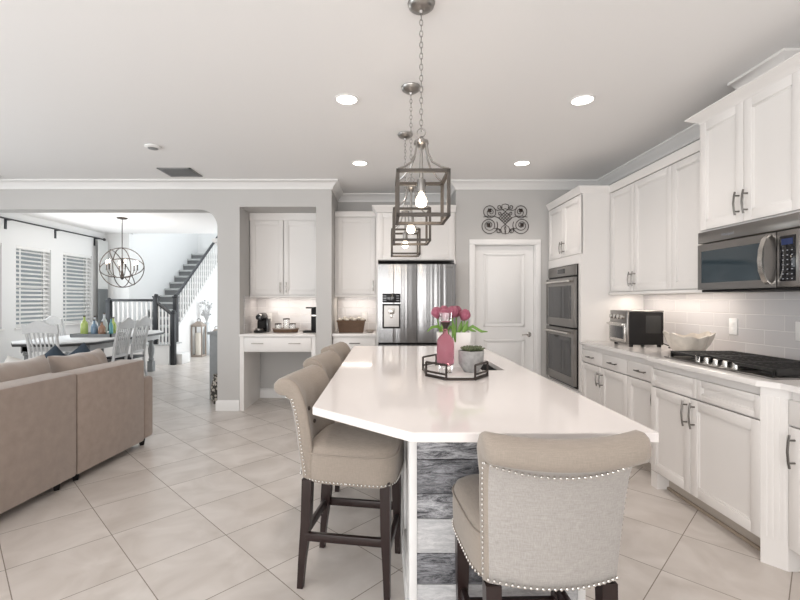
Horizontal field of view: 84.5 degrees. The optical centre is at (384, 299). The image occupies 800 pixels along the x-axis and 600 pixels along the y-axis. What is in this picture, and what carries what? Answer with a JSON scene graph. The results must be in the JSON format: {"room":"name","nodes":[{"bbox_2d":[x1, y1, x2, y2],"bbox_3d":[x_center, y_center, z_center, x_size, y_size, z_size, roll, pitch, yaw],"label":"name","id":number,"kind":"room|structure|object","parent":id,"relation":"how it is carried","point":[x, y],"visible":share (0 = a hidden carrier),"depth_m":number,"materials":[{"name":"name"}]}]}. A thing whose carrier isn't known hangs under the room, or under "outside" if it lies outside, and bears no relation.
{"room":"kitchen","nodes":[
{"label":"kitchen","id":0,"kind":"room"},
{"bbox_2d":[0,213,103,362],"bbox_3d":[-6.075,-0.050,3.075,0.150,2.740,13.050,0,0,0],"label":"wall","id":1,"kind":"structure","parent":0,"point":[16,233],"depth_m":7.71,"materials":[{"name":"white paint"}]},
{"bbox_2d":[14,249,45,329],"bbox_3d":[-6.055,-0.207,7.529,0.170,1.375,0.810,0,0,0],"label":"window","id":2,"kind":"structure","parent":1,"relation":"in","point":[22,253],"depth_m":7.59,"materials":[{"name":"white paint"}]},
{"bbox_2d":[16,245,49,326],"bbox_3d":[-6.032,-0.223,7.529,0.055,1.345,0.730,0,0,0],"label":"window blind","id":3,"kind":"object","parent":2,"relation":"attached to","point":[44,251],"visible":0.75,"depth_m":7.51,"materials":[{"name":"white plastic"}]},
{"bbox_2d":[0,216,105,245],"bbox_3d":[-5.935,-1.210,7.589,0.130,0.180,3.379,0,0,0],"label":"curtain rod","id":4,"kind":"object","parent":1,"relation":"attached to","point":[4,218],"visible":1,"depth_m":7.70,"materials":[{"name":"grey paint"}]},
{"bbox_2d":[98,240,107,351],"bbox_3d":[-5.904,0.030,9.200,0.064,2.540,0.300,0,0,0],"label":"curtain","id":5,"kind":"object","parent":4,"relation":"hanging from","point":[102,245],"visible":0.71,"depth_m":9.16,"materials":[{"name":"white fabric"}]},
{"bbox_2d":[63,255,91,325],"bbox_3d":[-6.055,-0.207,8.605,0.170,1.375,0.870,0,0,0],"label":"window","id":6,"kind":"structure","parent":1,"relation":"in","point":[67,259],"depth_m":8.66,"materials":[{"name":"white paint"}]},
{"bbox_2d":[63,252,90,323],"bbox_3d":[-6.032,-0.223,8.605,0.055,1.345,0.790,0,0,0],"label":"window blind","id":7,"kind":"object","parent":6,"relation":"attached to","point":[64,253],"visible":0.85,"depth_m":8.59,"materials":[{"name":"white"}]},
{"bbox_2d":[104,234,132,329],"bbox_3d":[-5.735,-0.050,9.480,0.530,2.740,0.140,0,0,0],"label":"wall","id":8,"kind":"structure","parent":0,"point":[114,240],"depth_m":9.41,"materials":[{"name":"white paint"}]},
{"bbox_2d":[133,234,197,324],"bbox_3d":[-5.545,-1.230,11.275,0.150,5.100,3.450,0,0,0],"label":"wall","id":9,"kind":"structure","parent":0,"point":[163,256],"depth_m":10.58,"materials":[{"name":"white paint"}]},
{"bbox_2d":[0,189,332,399],"bbox_3d":[-3.369,-0.050,5.350,5.462,2.740,0.200,0,0,0],"label":"wall","id":10,"kind":"structure","parent":0,"point":[228,207],"depth_m":5.25,"materials":[{"name":"grey paint"}]},
{"bbox_2d":[216,388,285,410],"bbox_3d":[-1.319,1.258,5.667,1.394,0.125,0.866,0,0,0],"label":"baseboard","id":11,"kind":"structure","parent":10,"relation":"attached to","point":[221,405],"depth_m":5.24,"materials":[{"name":"white paint"}]},
{"bbox_2d":[0,123,699,201],"bbox_3d":[-1.710,-1.370,1.315,8.580,0.100,9.230,0,0,0],"label":"trim","id":12,"kind":"structure","parent":10,"relation":"attached to","point":[691,134],"depth_m":5.20,"materials":[{"name":"white paint"}]},
{"bbox_2d":[198,234,216,253],"bbox_3d":[-3.685,-1.230,12.925,3.570,5.100,0.150,0,0,0],"label":"wall","id":13,"kind":"structure","parent":0,"point":[204,240],"depth_m":12.85,"materials":[{"name":"white paint"}]},
{"bbox_2d":[245,211,249,295],"bbox_3d":[-1.867,-0.050,5.775,0.265,2.740,0.650,0,0,0],"label":"wall","id":14,"kind":"structure","parent":0,"point":[247,221],"depth_m":5.55,"materials":[{"name":"grey paint"}]},
{"bbox_2d":[245,210,315,212],"bbox_3d":[-1.279,-1.266,5.700,0.912,0.307,0.500,0,0,0],"label":"wall","id":15,"kind":"structure","parent":0,"point":[249,211],"depth_m":5.53,"materials":[{"name":"grey paint"}]},
{"bbox_2d":[333,193,337,332],"bbox_3d":[-0.731,-0.050,5.775,0.185,2.740,0.650,0,0,0],"label":"wall pier","id":16,"kind":"object","parent":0,"point":[335,203],"depth_m":5.56,"materials":[{"name":"grey paint"}]},
{"bbox_2d":[260,202,446,387],"bbox_3d":[-0.443,-0.050,6.010,2.585,2.740,0.181,0,0,0],"label":"wall","id":17,"kind":"structure","parent":0,"point":[274,366],"depth_m":5.93,"materials":[{"name":"grey paint"}]},
{"bbox_2d":[244,296,315,332],"bbox_3d":[-1.280,0.176,5.675,0.908,0.461,0.549,0,0,0],"label":"backsplash","id":18,"kind":"structure","parent":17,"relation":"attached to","point":[295,309],"depth_m":5.94,"materials":[{"name":"tile"}]},
{"bbox_2d":[249,213,315,297],"bbox_3d":[-1.279,-0.572,5.763,0.906,1.080,0.370,0,0,0],"label":"upper cabinet","id":19,"kind":"object","parent":17,"relation":"attached to","point":[282,245],"visible":0.94,"depth_m":5.63,"materials":[{"name":"white paint"}]},
{"bbox_2d":[335,211,375,296],"bbox_3d":[-0.371,-0.580,5.723,0.525,1.080,0.410,0,0,0],"label":"upper cabinet","id":20,"kind":"object","parent":17,"relation":"attached to","point":[355,231],"visible":0.94,"depth_m":5.57,"materials":[{"name":"white paint"}]},
{"bbox_2d":[0,0,799,233],"bbox_3d":[-1.700,-1.480,2.955,9.000,0.120,12.910,0,0,0],"label":"ceiling","id":21,"kind":"structure","parent":0,"point":[226,89],"depth_m":2.90,"materials":[{"name":"white paint"}]},
{"bbox_2d":[99,217,144,287],"bbox_3d":[-4.540,-0.816,7.600,0.641,1.208,0.611,0,0,20],"label":"orb chandelier","id":22,"kind":"object","parent":21,"relation":"hanging from","point":[122,275],"visible":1,"depth_m":7.59,"materials":[{"name":"brown metal"}]},
{"bbox_2d":[144,144,161,150],"bbox_3d":[-2.140,-1.407,4.060,0.140,0.025,0.140,0,0,0],"label":"smoke detector","id":23,"kind":"object","parent":21,"relation":"attached to","point":[148,146],"visible":1,"depth_m":4.03,"materials":[{"name":"white paint"}]},
{"bbox_2d":[157,168,202,176],"bbox_3d":[-2.270,-1.412,4.880,0.360,0.015,0.320,0,0,0],"label":"ceiling vent","id":24,"kind":"object","parent":21,"relation":"in","point":[172,172],"visible":1,"depth_m":4.85,"materials":[{"name":"grey metal"}]},
{"bbox_2d":[335,94,358,104],"bbox_3d":[-0.270,-1.416,3.110,0.170,0.006,0.170,0,0,0],"label":"recessed light","id":25,"kind":"object","parent":21,"relation":"in","point":[344,99],"visible":1,"depth_m":3.11,"materials":[{"name":"white paint"}]},
{"bbox_2d":[337,95,356,103],"bbox_3d":[-0.270,-1.417,3.110,0.142,0.003,0.142,0,0,0],"label":"diffuser","id":26,"kind":"object","parent":25,"relation":"attached to","point":[341,99],"depth_m":3.11,"materials":[{"name":"white plastic"}]},
{"bbox_2d":[352,160,367,165],"bbox_3d":[-0.260,-1.416,4.560,0.170,0.006,0.170,0,0,0],"label":"recessed light","id":27,"kind":"object","parent":21,"relation":"in","point":[359,162],"visible":1,"depth_m":4.56,"materials":[{"name":"white paint"}]},
{"bbox_2d":[391,131,420,256],"bbox_3d":[0.173,-0.899,3.760,0.244,1.042,0.244,0,0,0],"label":"pendant lantern","id":28,"kind":"object","parent":21,"relation":"hanging from","point":[404,135],"visible":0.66,"depth_m":3.73,"materials":[{"name":"silver metal"}]},
{"bbox_2d":[403,217,407,237],"bbox_3d":[0.173,-0.615,3.760,0.042,0.210,0.042,0,0,0],"label":"socket","id":29,"kind":"object","parent":28,"relation":"attached to","point":[405,235],"depth_m":3.75,"materials":[{"name":"silver metal"}]},
{"bbox_2d":[392,82,430,245],"bbox_3d":[0.173,-0.899,2.930,0.244,1.042,0.244,0,0,0],"label":"pendant lantern","id":30,"kind":"object","parent":21,"relation":"hanging from","point":[410,88],"visible":0.82,"depth_m":2.90,"materials":[{"name":"silver metal"}]},
{"bbox_2d":[408,192,413,221],"bbox_3d":[0.173,-0.615,2.930,0.042,0.210,0.042,0,0,0],"label":"socket","id":31,"kind":"object","parent":30,"relation":"attached to","point":[410,219],"depth_m":2.92,"materials":[{"name":"silver metal"}]},
{"bbox_2d":[395,0,450,224],"bbox_3d":[0.173,-0.899,2.100,0.244,1.042,0.244,0,0,0],"label":"pendant lantern","id":32,"kind":"object","parent":21,"relation":"hanging from","point":[417,7],"visible":1,"depth_m":2.08,"materials":[{"name":"silver metal"}]},
{"bbox_2d":[417,149,425,193],"bbox_3d":[0.173,-0.615,2.100,0.042,0.210,0.042,0,0,0],"label":"socket","id":33,"kind":"object","parent":32,"relation":"attached to","point":[421,182],"depth_m":2.09,"materials":[{"name":"silver metal"}]},
{"bbox_2d":[514,160,530,165],"bbox_3d":[1.420,-1.416,4.560,0.170,0.006,0.170,0,0,0],"label":"recessed light","id":34,"kind":"object","parent":21,"relation":"in","point":[524,162],"visible":1,"depth_m":4.56,"materials":[{"name":"white paint"}]},
{"bbox_2d":[569,94,595,105],"bbox_3d":[1.400,-1.416,3.120,0.170,0.006,0.170,0,0,0],"label":"recessed light","id":35,"kind":"object","parent":21,"relation":"in","point":[580,100],"visible":1,"depth_m":3.12,"materials":[{"name":"white paint"}]},
{"bbox_2d":[572,96,592,104],"bbox_3d":[1.400,-1.417,3.120,0.142,0.003,0.142,0,0,0],"label":"diffuser","id":36,"kind":"object","parent":35,"relation":"attached to","point":[578,100],"depth_m":3.12,"materials":[{"name":"white plastic"}]},
{"bbox_2d":[0,355,799,599],"bbox_3d":[-1.700,1.360,4.750,9.000,0.080,16.500,0,0,0],"label":"floor","id":37,"kind":"structure","parent":0,"point":[208,507],"depth_m":2.52,"materials":[{"name":"tile"}]},
{"bbox_2d":[21,321,59,358],"bbox_3d":[-4.236,0.789,5.609,0.414,1.072,0.542,0,0,-5],"label":"dining chair","id":38,"kind":"object","parent":37,"relation":"on","point":[34,327],"visible":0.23,"depth_m":5.38,"materials":[{"name":"grey paint"}]},
{"bbox_2d":[43,316,70,355],"bbox_3d":[-5.151,0.789,7.150,0.542,1.072,0.414,0,0,0],"label":"dining chair","id":39,"kind":"object","parent":37,"relation":"on","point":[52,320],"visible":0.2,"depth_m":7.21,"materials":[{"name":"white wood"}]},
{"bbox_2d":[0,348,152,513],"bbox_3d":[-3.098,0.868,2.822,1.750,0.905,2.670,0,0,4],"label":"sofa","id":40,"kind":"object","parent":37,"relation":"on","point":[61,417],"visible":1,"depth_m":3.07,"materials":[{"name":"fabric"}]},
{"bbox_2d":[4,355,21,362],"bbox_3d":[-3.100,0.670,3.740,0.424,0.386,0.224,0,0,-11],"label":"throw pillow","id":41,"kind":"object","parent":40,"relation":"on","point":[9,358],"visible":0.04,"depth_m":3.74,"materials":[{"name":"white fabric"}]},
{"bbox_2d":[0,355,50,381],"bbox_3d":[-2.581,0.665,2.950,0.346,0.499,0.820,0,0,4],"label":"cushion","id":42,"kind":"object","parent":40,"relation":"on","point":[38,365],"depth_m":3.04,"materials":[{"name":"fabric"}]},
{"bbox_2d":[44,345,65,357],"bbox_3d":[-2.800,0.615,3.700,0.476,0.466,0.198,0,0,-35],"label":"throw pillow","id":43,"kind":"object","parent":40,"relation":"on","point":[54,351],"visible":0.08,"depth_m":3.72,"materials":[{"name":"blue fabric"}]},
{"bbox_2d":[47,348,106,372],"bbox_3d":[-2.529,0.660,3.658,0.342,0.459,0.550,0,0,4],"label":"cushion","id":44,"kind":"object","parent":40,"relation":"on","point":[75,361],"depth_m":3.51,"materials":[{"name":"fabric"}]},
{"bbox_2d":[69,343,89,354],"bbox_3d":[-2.640,0.605,3.790,0.478,0.469,0.188,0,0,-24],"label":"throw pillow","id":45,"kind":"object","parent":40,"relation":"on","point":[82,348],"visible":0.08,"depth_m":3.80,"materials":[{"name":"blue fabric"}]},
{"bbox_2d":[11,330,163,371],"bbox_3d":[-4.525,0.943,6.985,1.150,0.755,2.530,0,0,0],"label":"dining table","id":46,"kind":"object","parent":37,"relation":"on","point":[67,343],"visible":0.37,"depth_m":6.29,"materials":[{"name":"white wood"}]},
{"bbox_2d":[70,332,124,336],"bbox_3d":[-4.460,0.539,6.840,0.620,0.049,0.360,0,0,0],"label":"serving tray","id":47,"kind":"object","parent":46,"relation":"on","point":[89,334],"visible":0.7,"depth_m":6.66,"materials":[{"name":"grey paint"}]},
{"bbox_2d":[80,315,87,333],"bbox_3d":[-4.660,0.394,6.820,0.104,0.310,0.104,0,0,0],"label":"bottle","id":48,"kind":"object","parent":47,"relation":"on","point":[84,324],"visible":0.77,"depth_m":6.79,"materials":[{"name":"green glass"}]},
{"bbox_2d":[91,319,97,333],"bbox_3d":[-4.480,0.424,6.780,0.096,0.250,0.096,0,0,0],"label":"bottle","id":49,"kind":"object","parent":47,"relation":"on","point":[94,328],"visible":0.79,"depth_m":6.75,"materials":[{"name":"blue glass"}]},
{"bbox_2d":[98,321,105,333],"bbox_3d":[-4.350,0.439,6.760,0.104,0.220,0.104,0,0,0],"label":"bottle","id":50,"kind":"object","parent":47,"relation":"on","point":[101,329],"visible":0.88,"depth_m":6.72,"materials":[{"name":"brown glass"}]},
{"bbox_2d":[107,318,134,361],"bbox_3d":[-3.929,0.789,6.282,0.542,1.072,0.414,0,0,-2],"label":"dining chair","id":51,"kind":"object","parent":37,"relation":"on","point":[128,323],"visible":0.5,"depth_m":6.26,"materials":[{"name":"white wood"}]},
{"bbox_2d":[106,316,151,375],"bbox_3d":[-3.989,0.789,6.859,0.542,1.072,0.414,0,0,2],"label":"dining chair","id":52,"kind":"object","parent":37,"relation":"on","point":[145,321],"visible":0.59,"depth_m":6.83,"materials":[{"name":"white wood"}]},
{"bbox_2d":[104,236,216,364],"bbox_3d":[-4.930,-0.426,10.795,1.540,3.492,3.790,0,0,0],"label":"staircase","id":53,"kind":"structure","parent":37,"relation":"on","point":[175,313],"depth_m":10.08,"materials":[{"name":"white paint"}]},
{"bbox_2d":[191,318,205,356],"bbox_3d":[-4.360,0.875,10.300,0.260,0.889,0.260,0,0,0],"label":"candle lantern","id":54,"kind":"object","parent":37,"relation":"on","point":[198,336],"visible":1,"depth_m":10.23,"materials":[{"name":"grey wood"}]},
{"bbox_2d":[195,333,200,354],"bbox_3d":[-4.360,1.022,10.300,0.150,0.514,0.150,0,0,0],"label":"candle","id":55,"kind":"object","parent":54,"relation":"on","point":[197,335],"depth_m":10.24,"materials":[{"name":"white wax"}]},
{"bbox_2d":[202,322,210,354],"bbox_3d":[-4.300,0.929,10.620,0.240,0.779,0.236,0,0,0],"label":"flower vase","id":56,"kind":"object","parent":37,"relation":"on","point":[206,323],"visible":0.73,"depth_m":10.54,"materials":[{"name":"grey"}]},
{"bbox_2d":[199,299,212,321],"bbox_3d":[-4.300,0.278,10.612,0.289,0.588,0.296,0,0,0],"label":"dried flowers","id":57,"kind":"object","parent":56,"relation":"on","point":[208,306],"visible":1,"depth_m":10.60,"materials":[{"name":"white plant"}]},
{"bbox_2d":[207,330,216,398],"bbox_3d":[-2.185,0.873,6.230,0.350,0.895,0.800,0,0,0],"label":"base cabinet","id":58,"kind":"object","parent":37,"relation":"on","point":[213,334],"visible":0.17,"depth_m":5.84,"materials":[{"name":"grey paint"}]},
{"bbox_2d":[210,374,216,403],"bbox_3d":[-2.125,1.135,5.620,0.200,0.369,0.198,0,0,0],"label":"woven vase","id":59,"kind":"object","parent":37,"relation":"on","point":[213,392],"visible":0.43,"depth_m":5.54,"materials":[{"name":"grey wicker"}]},
{"bbox_2d":[240,336,315,410],"bbox_3d":[-1.279,0.878,5.564,0.906,0.884,0.742,0,0,0],"label":"desk","id":60,"kind":"object","parent":37,"relation":"on","point":[250,347],"visible":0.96,"depth_m":5.25,"materials":[{"name":"white paint"}]},
{"bbox_2d":[239,330,315,336],"bbox_3d":[-1.279,0.421,5.582,0.906,0.027,0.713,0,0,0],"label":"countertop","id":61,"kind":"structure","parent":60,"relation":"on","point":[271,333],"depth_m":5.22,"materials":[{"name":"white stone"}]},
{"bbox_2d":[254,312,270,332],"bbox_3d":[-1.555,0.284,5.590,0.160,0.245,0.260,0,0,0],"label":"coffee machine","id":62,"kind":"object","parent":61,"relation":"on","point":[263,322],"visible":1,"depth_m":5.58,"materials":[{"name":"black plastic"}]},
{"bbox_2d":[272,327,298,332],"bbox_3d":[-1.255,0.380,5.560,0.340,0.054,0.240,0,0,0],"label":"oval tray","id":63,"kind":"object","parent":61,"relation":"on","point":[275,330],"visible":0.95,"depth_m":5.46,"materials":[{"name":"brown wood"}]},
{"bbox_2d":[303,307,315,332],"bbox_3d":[-0.929,0.248,5.561,0.191,0.318,0.181,0,0,0],"label":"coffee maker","id":64,"kind":"object","parent":61,"relation":"on","point":[313,309],"visible":0.52,"depth_m":5.50,"materials":[{"name":"black plastic"}]},
{"bbox_2d":[303,350,341,502],"bbox_3d":[-0.208,0.837,2.848,0.603,0.967,0.461,0,0,9],"label":"counter stool","id":65,"kind":"object","parent":37,"relation":"on","point":[330,361],"visible":0.1,"depth_m":2.91,"materials":[{"name":"beige fabric"}]},
{"bbox_2d":[321,342,350,362],"bbox_3d":[-0.195,0.837,3.498,0.603,0.967,0.461,0,0,9],"label":"counter stool","id":66,"kind":"object","parent":37,"relation":"on","point":[342,349],"visible":0.06,"depth_m":3.59,"materials":[{"name":"beige fabric"}]},
{"bbox_2d":[274,365,403,599],"bbox_3d":[-0.212,0.837,2.163,0.603,0.967,0.461,0,0,9],"label":"counter stool","id":67,"kind":"object","parent":37,"relation":"on","point":[331,453],"visible":0.93,"depth_m":1.99,"materials":[{"name":"beige fabric"}]},
{"bbox_2d":[333,336,375,349],"bbox_3d":[-0.371,0.878,5.593,0.525,0.884,0.670,0,0,0],"label":"base cabinet","id":68,"kind":"object","parent":37,"relation":"on","point":[351,341],"visible":0.13,"depth_m":5.30,"materials":[{"name":"white paint"}]},
{"bbox_2d":[332,330,375,335],"bbox_3d":[-0.371,0.420,5.594,0.525,0.030,0.648,0,0,0],"label":"countertop","id":69,"kind":"structure","parent":68,"relation":"on","point":[336,333],"depth_m":5.27,"materials":[{"name":"white stone"}]},
{"bbox_2d":[336,320,365,332],"bbox_3d":[-0.420,0.327,5.520,0.352,0.154,0.256,0,0,0],"label":"wicker basket","id":70,"kind":"object","parent":69,"relation":"on","point":[344,326],"visible":1,"depth_m":5.41,"materials":[{"name":"brown wicker"}]},
{"bbox_2d":[372,205,455,345],"bbox_3d":[0.345,0.098,5.566,1.000,2.445,0.723,0,0,0],"label":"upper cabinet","id":71,"kind":"object","parent":37,"relation":"on","point":[441,248],"visible":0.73,"depth_m":5.26,"materials":[{"name":"white paint"}]},
{"bbox_2d":[378,263,455,345],"bbox_3d":[0.369,0.432,5.469,0.905,1.735,0.822,0,0,0],"label":"refrigerator","id":72,"kind":"object","parent":37,"relation":"on","point":[408,293],"visible":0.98,"depth_m":5.11,"materials":[{"name":"silver metal"}]},
{"bbox_2d":[401,440,585,599],"bbox_3d":[0.467,0.875,2.760,0.760,0.889,2.080,0,0,0],"label":"kitchen island","id":73,"kind":"object","parent":37,"relation":"on","point":[430,470],"visible":0.11,"depth_m":1.72,"materials":[{"name":"white paint"}]},
{"bbox_2d":[313,346,658,441],"bbox_3d":[0.277,0.415,2.578,1.098,0.030,2.505,0,0,0],"label":"island countertop","id":74,"kind":"structure","parent":73,"relation":"on","point":[386,390],"depth_m":1.70,"materials":[{"name":"white stone"}]},
{"bbox_2d":[422,354,488,380],"bbox_3d":[0.376,0.359,2.400,0.332,0.080,0.440,0,0,0],"label":"metal tray","id":75,"kind":"object","parent":74,"relation":"on","point":[433,371],"visible":0.77,"depth_m":2.27,"materials":[{"name":"metal"}]},
{"bbox_2d":[437,329,453,373],"bbox_3d":[0.320,0.270,2.330,0.092,0.232,0.092,0,0,0],"label":"glass bottle","id":76,"kind":"object","parent":75,"relation":"on","point":[445,342],"visible":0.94,"depth_m":2.30,"materials":[{"name":"pink glass"}]},
{"bbox_2d":[439,313,451,328],"bbox_3d":[0.320,0.110,2.330,0.061,0.085,0.061,0,0,22],"label":"votive holder","id":77,"kind":"object","parent":76,"relation":"on","point":[445,318],"visible":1,"depth_m":2.31,"materials":[{"name":"clear glass"}]},
{"bbox_2d":[440,322,450,328],"bbox_3d":[0.320,0.135,2.330,0.056,0.036,0.055,0,0,0],"label":"cup","id":78,"kind":"object","parent":77,"relation":"on","point":[445,325],"depth_m":2.31,"materials":[{"name":"glass"}]},
{"bbox_2d":[436,331,470,367],"bbox_3d":[0.395,0.285,2.545,0.185,0.200,0.085,0,0,0],"label":"vase","id":79,"kind":"object","parent":75,"relation":"on","point":[462,339],"visible":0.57,"depth_m":2.50,"materials":[{"name":"white ceramic"}]},
{"bbox_2d":[427,307,442,331],"bbox_3d":[0.296,0.204,2.510,0.115,0.334,0.068,0,0,0],"label":"tulip","id":80,"kind":"object","parent":79,"relation":"in","point":[435,311],"visible":0.71,"depth_m":2.50,"materials":[{"name":"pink plant"}]},
{"bbox_2d":[439,309,455,341],"bbox_3d":[0.362,0.209,2.474,0.128,0.323,0.068,0,0,-29],"label":"tulip","id":81,"kind":"object","parent":79,"relation":"in","point":[442,310],"visible":0.41,"depth_m":2.49,"materials":[{"name":"green plant"}]},
{"bbox_2d":[448,306,457,337],"bbox_3d":[0.378,0.202,2.490,0.068,0.338,0.108,0,0,0],"label":"tulip","id":82,"kind":"object","parent":79,"relation":"in","point":[452,309],"visible":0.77,"depth_m":2.45,"materials":[{"name":"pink plant"}]},
{"bbox_2d":[455,306,475,331],"bbox_3d":[0.450,0.201,2.540,0.142,0.338,0.067,0,0,0],"label":"tulip","id":83,"kind":"object","parent":79,"relation":"in","point":[460,327],"visible":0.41,"depth_m":2.51,"materials":[{"name":"green plant"}]},
{"bbox_2d":[459,309,487,332],"bbox_3d":[0.497,0.210,2.490,0.163,0.321,0.068,0,0,16],"label":"tulip","id":84,"kind":"object","parent":79,"relation":"in","point":[464,314],"visible":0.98,"depth_m":2.50,"materials":[{"name":"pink plant"}]},
{"bbox_2d":[458,345,484,372],"bbox_3d":[0.468,0.315,2.359,0.149,0.140,0.135,0,0,0],"label":"potted succulent","id":85,"kind":"object","parent":75,"relation":"on","point":[468,356],"visible":1,"depth_m":2.31,"materials":[{"name":"ceramic"}]},
{"bbox_2d":[451,430,651,599],"bbox_3d":[0.475,0.837,1.395,0.461,0.967,0.603,0,0,-2],"label":"counter stool","id":86,"kind":"object","parent":37,"relation":"on","point":[537,514],"visible":1,"depth_m":1.21,"materials":[{"name":"beige fabric"}]},
{"bbox_2d":[546,185,643,394],"bbox_3d":[2.241,0.095,4.788,0.674,2.450,0.893,0,0,0],"label":"tall cabinet","id":87,"kind":"object","parent":37,"relation":"on","point":[579,219],"visible":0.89,"depth_m":4.37,"materials":[{"name":"white paint"}]},
{"bbox_2d":[543,264,578,388],"bbox_3d":[1.905,0.268,4.803,0.113,1.265,0.763,0,0,0],"label":"double wall oven","id":88,"kind":"object","parent":87,"relation":"in","point":[562,330],"visible":1,"depth_m":4.69,"materials":[{"name":"silver metal"}]},
{"bbox_2d":[582,345,629,416],"bbox_3d":[2.246,0.878,3.962,0.664,0.884,0.815,0,0,0],"label":"base cabinet","id":89,"kind":"object","parent":37,"relation":"on","point":[604,372],"visible":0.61,"depth_m":3.90,"materials":[{"name":"white paint"}]},
{"bbox_2d":[627,355,653,471],"bbox_3d":[2.246,0.878,3.346,0.664,0.884,0.413,0,0,0],"label":"base cabinet","id":90,"kind":"object","parent":37,"relation":"on","point":[639,385],"visible":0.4,"depth_m":3.39,"materials":[{"name":"white paint"}]},
{"bbox_2d":[651,363,799,571],"bbox_3d":[2.216,0.878,2.637,0.724,0.884,1.000,0,0,0],"label":"base cabinet","id":91,"kind":"object","parent":37,"relation":"on","point":[720,449],"visible":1,"depth_m":2.45,"materials":[{"name":"white paint"}]},
{"bbox_2d":[579,341,799,393],"bbox_3d":[2.223,0.420,2.710,0.711,0.030,3.320,0,0,0],"label":"countertop","id":92,"kind":"structure","parent":91,"relation":"on","point":[651,353],"depth_m":2.78,"materials":[{"name":"white stone"}]},
{"bbox_2d":[606,310,669,347],"bbox_3d":[2.268,0.248,3.880,0.461,0.312,0.451,0,0,6],"label":"toaster oven","id":93,"kind":"object","parent":92,"relation":"on","point":[628,327],"visible":0.95,"depth_m":3.77,"materials":[{"name":"black metal"}]},
{"bbox_2d":[646,316,660,332],"bbox_3d":[2.287,0.209,3.750,0.120,0.150,0.003,0,0,6],"label":"vent","id":94,"kind":"object","parent":93,"relation":"attached to","point":[653,323],"depth_m":3.75,"materials":[{"name":"black metal"}]},
{"bbox_2d":[663,331,715,350],"bbox_3d":[2.255,0.317,3.282,0.314,0.174,0.353,0,0,0],"label":"shell bowl","id":95,"kind":"object","parent":92,"relation":"on","point":[692,341],"visible":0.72,"depth_m":3.18,"materials":[{"name":"white ceramic"}]},
{"bbox_2d":[664,351,799,379],"bbox_3d":[2.212,0.379,2.665,0.495,0.050,0.870,0,0,0],"label":"gas cooktop","id":96,"kind":"object","parent":92,"relation":"in","point":[770,367],"visible":1,"depth_m":2.58,"materials":[{"name":"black metal"}]},
{"bbox_2d":[786,392,799,554],"bbox_3d":[2.246,0.878,1.592,0.664,0.884,1.084,0,0,0],"label":"base cabinet","id":97,"kind":"object","parent":37,"relation":"on","point":[793,439],"visible":0.99,"depth_m":2.10,"materials":[{"name":"white paint"}]},
{"bbox_2d":[454,190,570,378],"bbox_3d":[1.825,-0.050,5.330,1.950,2.740,0.120,0,0,0],"label":"wall","id":98,"kind":"structure","parent":0,"point":[470,204],"depth_m":5.27,"materials":[{"name":"grey paint"}]},
{"bbox_2d":[475,246,532,371],"bbox_3d":[1.437,0.328,5.301,0.707,1.960,0.097,0,0,0],"label":"door","id":99,"kind":"structure","parent":98,"relation":"in","point":[503,274],"depth_m":5.32,"materials":[{"name":"white paint"}]},
{"bbox_2d":[469,239,540,374],"bbox_3d":[1.435,0.297,5.311,0.854,2.045,0.118,0,0,0],"label":"trim","id":100,"kind":"structure","parent":98,"relation":"attached to","point":[536,243],"depth_m":5.25,"materials":[{"name":"white paint"}]},
{"bbox_2d":[482,204,528,233],"bbox_3d":[1.437,-0.969,5.258,0.562,0.366,0.013,0,0,0],"label":"wall art","id":101,"kind":"object","parent":98,"relation":"attached to","point":[490,209],"visible":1,"depth_m":5.25,"materials":[{"name":"brown metal"}]},
{"bbox_2d":[611,139,799,359],"bbox_3d":[2.659,-0.050,0.935,0.182,2.740,8.670,0,0,0],"label":"wall","id":102,"kind":"structure","parent":0,"point":[766,320],"depth_m":3.19,"materials":[{"name":"tile"}]},
{"bbox_2d":[609,140,727,294],"bbox_3d":[2.384,-0.590,3.677,0.388,1.080,1.386,0,0,0],"label":"upper cabinet","id":103,"kind":"object","parent":102,"relation":"attached to","point":[655,209],"visible":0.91,"depth_m":3.59,"materials":[{"name":"white paint"}]},
{"bbox_2d":[729,318,737,334],"bbox_3d":[2.562,0.195,3.240,0.009,0.120,0.076,0,0,0],"label":"wall outlet","id":104,"kind":"object","parent":102,"relation":"attached to","point":[733,322],"visible":1,"depth_m":3.23,"materials":[{"name":"white plastic"}]},
{"bbox_2d":[685,52,799,231],"bbox_3d":[2.324,-0.848,2.612,0.508,0.785,0.855,0,0,0],"label":"upper cabinet","id":105,"kind":"object","parent":102,"relation":"attached to","point":[750,136],"visible":0.99,"depth_m":2.54,"materials":[{"name":"white paint"}]},
{"bbox_2d":[698,212,799,291],"bbox_3d":[2.306,-0.253,2.615,0.485,0.401,0.730,0,0,0],"label":"microwave","id":106,"kind":"object","parent":105,"relation":"attached to","point":[763,255],"visible":1,"depth_m":2.54,"materials":[{"name":"silver metal"}]},
{"bbox_2d":[727,48,799,88],"bbox_3d":[2.411,-1.330,2.680,0.332,0.178,0.410,0,0,0],"label":"trim","id":107,"kind":"structure","parent":105,"relation":"on","point":[783,54],"depth_m":2.62,"materials":[{"name":"white paint"}]},
{"bbox_2d":[795,322,799,340],"bbox_3d":[2.562,0.195,2.710,0.009,0.120,0.076,0,0,0],"label":"wall outlet","id":108,"kind":"object","parent":102,"relation":"attached to","point":[797,324],"visible":1,"depth_m":2.73,"materials":[{"name":"white plastic"}]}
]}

